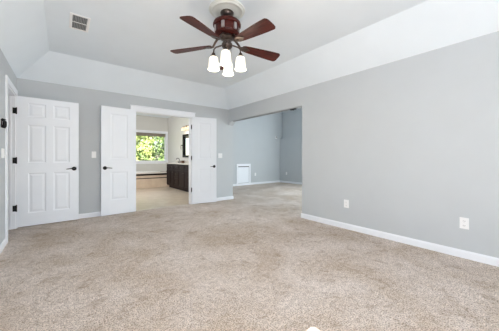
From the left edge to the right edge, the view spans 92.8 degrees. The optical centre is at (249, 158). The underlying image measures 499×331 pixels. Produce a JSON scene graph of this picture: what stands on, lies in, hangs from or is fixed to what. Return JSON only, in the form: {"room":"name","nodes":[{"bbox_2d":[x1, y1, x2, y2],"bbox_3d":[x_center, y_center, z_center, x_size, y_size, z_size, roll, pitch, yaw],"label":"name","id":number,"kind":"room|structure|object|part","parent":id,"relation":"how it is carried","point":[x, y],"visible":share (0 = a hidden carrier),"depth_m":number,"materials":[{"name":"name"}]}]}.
{"room":"empty bedroom","nodes":[
{"label":"empty bedroom","id":0,"kind":"room"},
{"bbox_2d":[0,49,16,243],"bbox_3d":[-1.559,-0.360,0.968,0.120,2.900,7.090,0,0,-38],"label":"wall","id":1,"kind":"structure","parent":0,"point":[5,69],"depth_m":2.88,"materials":[{"name":"grey paint"}]},
{"bbox_2d":[1,148,4,157],"bbox_3d":[-2.984,-0.060,2.881,0.011,0.118,0.164,0,0,-38],"label":"light switch","id":2,"kind":"object","parent":1,"relation":"attached to","point":[2,149],"visible":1,"depth_m":2.85,"materials":[{"name":"white plastic"}]},
{"bbox_2d":[0,238,6,253],"bbox_3d":[-1.543,1.048,1.056,0.014,0.085,6.970,0,0,-38],"label":"baseboard","id":3,"kind":"structure","parent":1,"relation":"attached to","point":[4,242],"depth_m":2.85,"materials":[{"name":"white paint"}]},
{"bbox_2d":[1,118,6,127],"bbox_3d":[-2.925,-0.415,2.826,0.059,0.121,0.056,0,0,-38],"label":"coat hook","id":4,"kind":"object","parent":1,"relation":"attached to","point":[3,121],"visible":0.99,"depth_m":2.82,"materials":[{"name":"black metal"}]},
{"bbox_2d":[5,75,17,242],"bbox_3d":[-3.423,0.015,3.343,0.142,2.149,0.940,0,0,-38],"label":"trim","id":5,"kind":"structure","parent":1,"relation":"attached to","point":[11,93],"depth_m":3.63,"materials":[{"name":"white paint"}]},
{"bbox_2d":[13,96,78,227],"bbox_3d":[-3.329,0.052,3.929,0.830,2.045,0.124,0,0,-40],"label":"door","id":6,"kind":"structure","parent":1,"relation":"in","point":[47,159],"depth_m":3.91,"materials":[{"name":"white paint"}]},
{"bbox_2d":[17,78,232,213],"bbox_3d":[-2.159,-0.360,5.085,4.275,2.900,0.120,0,0,-38],"label":"wall","id":7,"kind":"structure","parent":0,"point":[90,101],"depth_m":4.44,"materials":[{"name":"grey paint"}]},
{"bbox_2d":[101,105,135,215],"bbox_3d":[-2.531,0.048,4.624,0.126,2.055,0.616,0,0,45],"label":"door","id":8,"kind":"structure","parent":7,"relation":"in","point":[118,125],"depth_m":4.60,"materials":[{"name":"white paint"}]},
{"bbox_2d":[79,196,233,218],"bbox_3d":[-2.065,1.048,5.074,4.169,0.085,0.014,0,0,-38],"label":"baseboard","id":9,"kind":"structure","parent":7,"relation":"attached to","point":[93,214],"depth_m":4.44,"materials":[{"name":"white paint"}]},
{"bbox_2d":[130,105,195,211],"bbox_3d":[-1.887,0.004,5.284,1.422,2.172,0.154,0,0,-38],"label":"trim","id":10,"kind":"structure","parent":7,"relation":"attached to","point":[139,109],"depth_m":5.44,"materials":[{"name":"white paint"}]},
{"bbox_2d":[191,117,216,203],"bbox_3d":[-1.093,0.048,5.737,0.623,2.055,0.124,0,0,-27],"label":"door","id":11,"kind":"structure","parent":7,"relation":"in","point":[204,130],"depth_m":5.74,"materials":[{"name":"white paint"}]},
{"bbox_2d":[136,115,167,170],"bbox_3d":[-4.690,-0.360,9.202,3.030,2.900,0.140,0,0,-38],"label":"wall","id":12,"kind":"structure","parent":0,"point":[150,123],"depth_m":9.67,"materials":[{"name":"paint"}]},
{"bbox_2d":[136,130,167,163],"bbox_3d":[-4.278,-0.452,9.495,2.016,1.343,0.190,0,0,-38],"label":"window","id":13,"kind":"structure","parent":12,"relation":"in","point":[165,160],"depth_m":9.89,"materials":[{"name":"white paint"}]},
{"bbox_2d":[136,132,164,136],"bbox_3d":[-4.257,-0.958,9.493,1.770,0.126,0.052,0,0,-38],"label":"roller shade","id":14,"kind":"object","parent":13,"relation":"attached to","point":[137,133],"visible":0.59,"depth_m":9.65,"materials":[{"name":"beige fabric"}]},
{"bbox_3d":[-4.241,0.172,9.448,2.016,0.095,0.070,0,0,-38],"label":"sill","id":15,"kind":"part","parent":13,"relation":"part of","materials":[{"name":"white paint"}]},
{"bbox_3d":[-4.307,-0.458,9.536,1.821,1.141,0.030,0,0,-38],"label":"frame","id":16,"kind":"part","parent":13,"relation":"part of","materials":[{"name":"white paint"}]},
{"bbox_2d":[168,117,188,162],"bbox_3d":[-2.016,-0.310,8.248,0.012,2.800,4.670,0,0,-38],"label":"wall","id":17,"kind":"structure","parent":0,"point":[175,124],"depth_m":9.39,"materials":[{"name":"paint"}]},
{"bbox_2d":[181,125,188,130],"bbox_3d":[-2.227,-1.080,8.368,0.167,0.167,0.604,0,0,-38],"label":"vanity light","id":18,"kind":"object","parent":17,"relation":"attached to","point":[186,127],"visible":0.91,"depth_m":8.33,"materials":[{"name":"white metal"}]},
{"bbox_2d":[182,134,188,156],"bbox_3d":[-2.150,-0.445,8.353,0.065,0.830,0.880,0,0,-38],"label":"wall mirror","id":19,"kind":"object","parent":17,"relation":"attached to","point":[185,138],"visible":0.52,"depth_m":8.59,"materials":[{"name":"black mirror"}]},
{"bbox_3d":[-2.131,-0.445,8.368,0.012,0.690,0.740,0,0,-38],"label":"glass","id":20,"kind":"part","parent":19,"relation":"part of","materials":[{"name":"white mirror"}]},
{"bbox_2d":[0,0,498,117],"bbox_3d":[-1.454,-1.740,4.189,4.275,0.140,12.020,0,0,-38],"label":"ceiling","id":21,"kind":"structure","parent":0,"point":[141,35],"depth_m":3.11,"materials":[{"name":"paint"}]},
{"bbox_2d":[69,12,90,32],"bbox_3d":[-2.095,-1.666,2.932,0.200,0.008,0.400,0,0,-38],"label":"ceiling vent","id":22,"kind":"object","parent":21,"relation":"in","point":[78,22],"visible":1,"depth_m":2.91,"materials":[{"name":"white plastic"}]},
{"bbox_2d":[209,0,244,18],"bbox_3d":[-0.253,-1.655,2.679,0.406,0.030,0.406,0,0,-38],"label":"ceiling medallion","id":23,"kind":"object","parent":21,"relation":"attached to","point":[216,6],"visible":0.72,"depth_m":2.60,"materials":[{"name":"white paint"}]},
{"bbox_2d":[170,9,279,75],"bbox_3d":[-0.222,-1.319,2.659,1.293,0.643,1.266,0,0,-38],"label":"ceiling fan","id":24,"kind":"object","parent":23,"relation":"hanging from","point":[227,27],"visible":1,"depth_m":2.60,"materials":[{"name":"brown wood"}]},
{"bbox_3d":[-0.671,-1.262,2.758,0.483,0.007,0.160,-3,11,11],"label":"blade","id":25,"kind":"part","parent":24,"relation":"part of","materials":[{"name":"brown wood"}]},
{"bbox_3d":[-0.458,-1.262,2.305,0.160,0.007,0.483,14,9,27],"label":"blade","id":26,"kind":"part","parent":24,"relation":"part of","materials":[{"name":"brown wood"}]},
{"bbox_3d":[-0.405,-1.073,2.678,0.130,0.150,0.130,0,0,-38],"label":"lamp shade","id":27,"kind":"part","parent":24,"relation":"part of","materials":[{"name":"white glass"}]},
{"bbox_3d":[-0.252,-1.073,2.527,0.130,0.150,0.130,0,0,-38],"label":"lamp shade","id":28,"kind":"part","parent":24,"relation":"part of","materials":[{"name":"white glass"}]},
{"bbox_3d":[-0.254,-1.073,2.831,0.130,0.150,0.130,0,0,-38],"label":"lamp shade","id":29,"kind":"part","parent":24,"relation":"part of","materials":[{"name":"white glass"}]},
{"bbox_3d":[-0.101,-1.073,2.679,0.130,0.150,0.130,0,0,-38],"label":"lamp shade","id":30,"kind":"part","parent":24,"relation":"part of","materials":[{"name":"white glass"}]},
{"bbox_3d":[0.039,-1.262,2.369,0.160,0.007,0.483,16,-8,-43],"label":"blade","id":31,"kind":"part","parent":24,"relation":"part of","materials":[{"name":"brown wood"}]},
{"bbox_3d":[0.132,-1.262,2.860,0.483,0.007,0.160,3,-13,-25],"label":"blade","id":32,"kind":"part","parent":24,"relation":"part of","materials":[{"name":"brown wood"}]},
{"bbox_2d":[0,182,498,330],"bbox_3d":[0.317,1.150,5.586,8.785,0.120,12.020,0,0,-38],"label":"floor","id":33,"kind":"structure","parent":0,"point":[250,261],"depth_m":2.21,"materials":[{"name":"beige carpet"}]},
{"bbox_2d":[136,171,168,188],"bbox_3d":[-4.319,0.797,8.818,2.896,0.585,0.917,0,0,-38],"label":"bathtub","id":34,"kind":"object","parent":33,"relation":"on","point":[144,179],"visible":0.35,"depth_m":8.83,"materials":[{"name":"beige tile"}]},
{"bbox_2d":[166,164,188,191],"bbox_3d":[-2.345,0.646,8.307,0.429,0.887,2.150,0,0,-38],"label":"vanity cabinet","id":35,"kind":"object","parent":33,"relation":"on","point":[177,174],"visible":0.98,"depth_m":8.11,"materials":[{"name":"brown wood"}]},
{"bbox_3d":[-3.031,0.695,8.899,0.020,0.550,0.330,0,0,-38],"label":"door","id":36,"kind":"part","parent":35,"relation":"part of","materials":[{"name":"brown wood"}]},
{"bbox_3d":[-2.811,0.695,8.621,0.020,0.550,0.340,0,0,-38],"label":"door","id":37,"kind":"part","parent":35,"relation":"part of","materials":[{"name":"brown wood"}]},
{"bbox_3d":[-2.570,0.555,8.314,0.020,0.270,0.400,0,0,-38],"label":"drawer","id":38,"kind":"part","parent":35,"relation":"part of","materials":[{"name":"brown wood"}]},
{"bbox_3d":[-2.570,0.840,8.314,0.020,0.260,0.400,0,0,-38],"label":"drawer","id":39,"kind":"part","parent":35,"relation":"part of","materials":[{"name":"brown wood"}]},
{"bbox_2d":[166,160,188,164],"bbox_3d":[-2.342,0.143,8.313,0.416,0.120,2.175,0,0,-38],"label":"countertop","id":40,"kind":"structure","parent":35,"relation":"on","point":[177,161],"depth_m":8.44,"materials":[{"name":"stone"}]},
{"bbox_3d":[-2.285,0.695,7.953,0.020,0.550,0.480,0,0,-38],"label":"door","id":41,"kind":"part","parent":35,"relation":"part of","materials":[{"name":"brown wood"}]},
{"bbox_3d":[-1.975,0.312,7.561,0.020,0.175,0.480,0,0,-38],"label":"drawer","id":42,"kind":"part","parent":35,"relation":"part of","materials":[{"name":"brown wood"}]},
{"bbox_3d":[-1.975,0.695,7.561,0.020,0.550,0.480,0,0,-38],"label":"door","id":43,"kind":"part","parent":35,"relation":"part of","materials":[{"name":"brown wood"}]},
{"bbox_2d":[233,112,281,183],"bbox_3d":[-0.190,-0.560,9.681,4.510,3.300,0.140,0,0,-38],"label":"wall","id":44,"kind":"structure","parent":0,"point":[255,143],"depth_m":10.08,"materials":[{"name":"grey paint"}]},
{"bbox_2d":[236,164,250,183],"bbox_3d":[-0.223,0.613,9.538,0.700,0.775,0.044,0,0,-38],"label":"access door","id":45,"kind":"structure","parent":44,"relation":"in","point":[243,171],"depth_m":9.54,"materials":[{"name":"white paint"}]},
{"bbox_3d":[-0.233,0.667,9.550,0.524,0.625,0.012,0,0,-38],"label":"door","id":46,"kind":"part","parent":45,"relation":"part of","materials":[{"name":"white paint"}]},
{"bbox_2d":[233,180,279,185],"bbox_3d":[-0.260,1.048,9.528,4.190,0.085,0.014,0,0,-38],"label":"baseboard","id":47,"kind":"structure","parent":44,"relation":"attached to","point":[253,183],"depth_m":9.92,"materials":[{"name":"white paint"}]},
{"bbox_2d":[280,108,301,182],"bbox_3d":[3.499,-0.560,8.394,0.310,3.300,6.450,0,0,-38],"label":"wall","id":48,"kind":"structure","parent":0,"point":[291,140],"depth_m":10.35,"materials":[{"name":"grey paint"}]},
{"bbox_2d":[280,180,301,184],"bbox_3d":[3.376,1.048,8.288,0.014,0.085,6.436,0,0,-38],"label":"baseboard","id":49,"kind":"structure","parent":48,"relation":"attached to","point":[300,183],"depth_m":10.26,"materials":[{"name":"white paint"}]},
{"bbox_2d":[229,31,498,257],"bbox_3d":[1.696,-0.360,3.534,0.140,2.900,7.090,0,0,-38],"label":"wall","id":50,"kind":"structure","parent":0,"point":[411,143],"depth_m":3.01,"materials":[{"name":"grey paint"}]},
{"bbox_2d":[233,107,297,121],"bbox_3d":[0.243,-0.941,5.336,0.044,0.048,2.120,0,0,-38],"label":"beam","id":51,"kind":"structure","parent":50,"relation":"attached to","point":[295,108],"depth_m":5.07,"materials":[{"name":"grey paint"}]},
{"bbox_2d":[344,200,348,207],"bbox_3d":[1.494,0.703,3.670,0.009,0.122,0.078,0,0,-38],"label":"wall outlet","id":52,"kind":"object","parent":50,"relation":"attached to","point":[346,202],"visible":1,"depth_m":3.67,"materials":[{"name":"white plastic"}]},
{"bbox_2d":[301,213,498,266],"bbox_3d":[2.407,1.048,2.622,0.154,0.085,4.537,0,0,-38],"label":"baseboard","id":53,"kind":"structure","parent":50,"relation":"attached to","point":[481,258],"depth_m":2.95,"materials":[{"name":"white paint"}]},
{"bbox_2d":[460,217,468,229],"bbox_3d":[2.342,0.710,2.594,0.009,0.122,0.078,0,0,-38],"label":"wall outlet","id":54,"kind":"object","parent":50,"relation":"attached to","point":[464,222],"visible":1,"depth_m":2.59,"materials":[{"name":"white plastic"}]},
{"label":"outside","id":55,"kind":"structure","parent":0,"visible":0},
{"bbox_3d":[-17.992,4.190,30.894,60.000,0.200,49.200,0,0,-38],"label":"ground","id":56,"kind":"structure","parent":55,"visible":0},
{"bbox_2d":[136,135,154,160],"bbox_3d":[-6.680,0.590,13.141,2.935,7.011,3.102,0,0,-38],"label":"leafy tree","id":57,"kind":"object","parent":56,"relation":"on","point":[140,144],"visible":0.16,"depth_m":12.88,"materials":[{"name":"green plant"}]},
{"bbox_2d":[136,136,156,160],"bbox_3d":[-7.966,0.035,16.558,3.070,8.120,3.047,0,0,38],"label":"leafy tree","id":58,"kind":"object","parent":56,"relation":"on","point":[152,152],"visible":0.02,"depth_m":16.94,"materials":[{"name":"green plant"}]},
{"bbox_2d":[142,136,161,160],"bbox_3d":[-8.750,-0.238,20.449,3.380,8.665,3.479,0,0,3],"label":"leafy tree","id":59,"kind":"object","parent":56,"relation":"on","point":[145,136],"visible":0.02,"depth_m":20.47,"materials":[{"name":"green plant"}]},
{"bbox_2d":[149,137,163,159],"bbox_3d":[-5.044,0.608,15.427,2.577,6.975,2.901,0,0,-38],"label":"leafy tree","id":60,"kind":"object","parent":56,"relation":"on","point":[160,148],"visible":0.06,"depth_m":15.56,"materials":[{"name":"green plant"}]}
]}

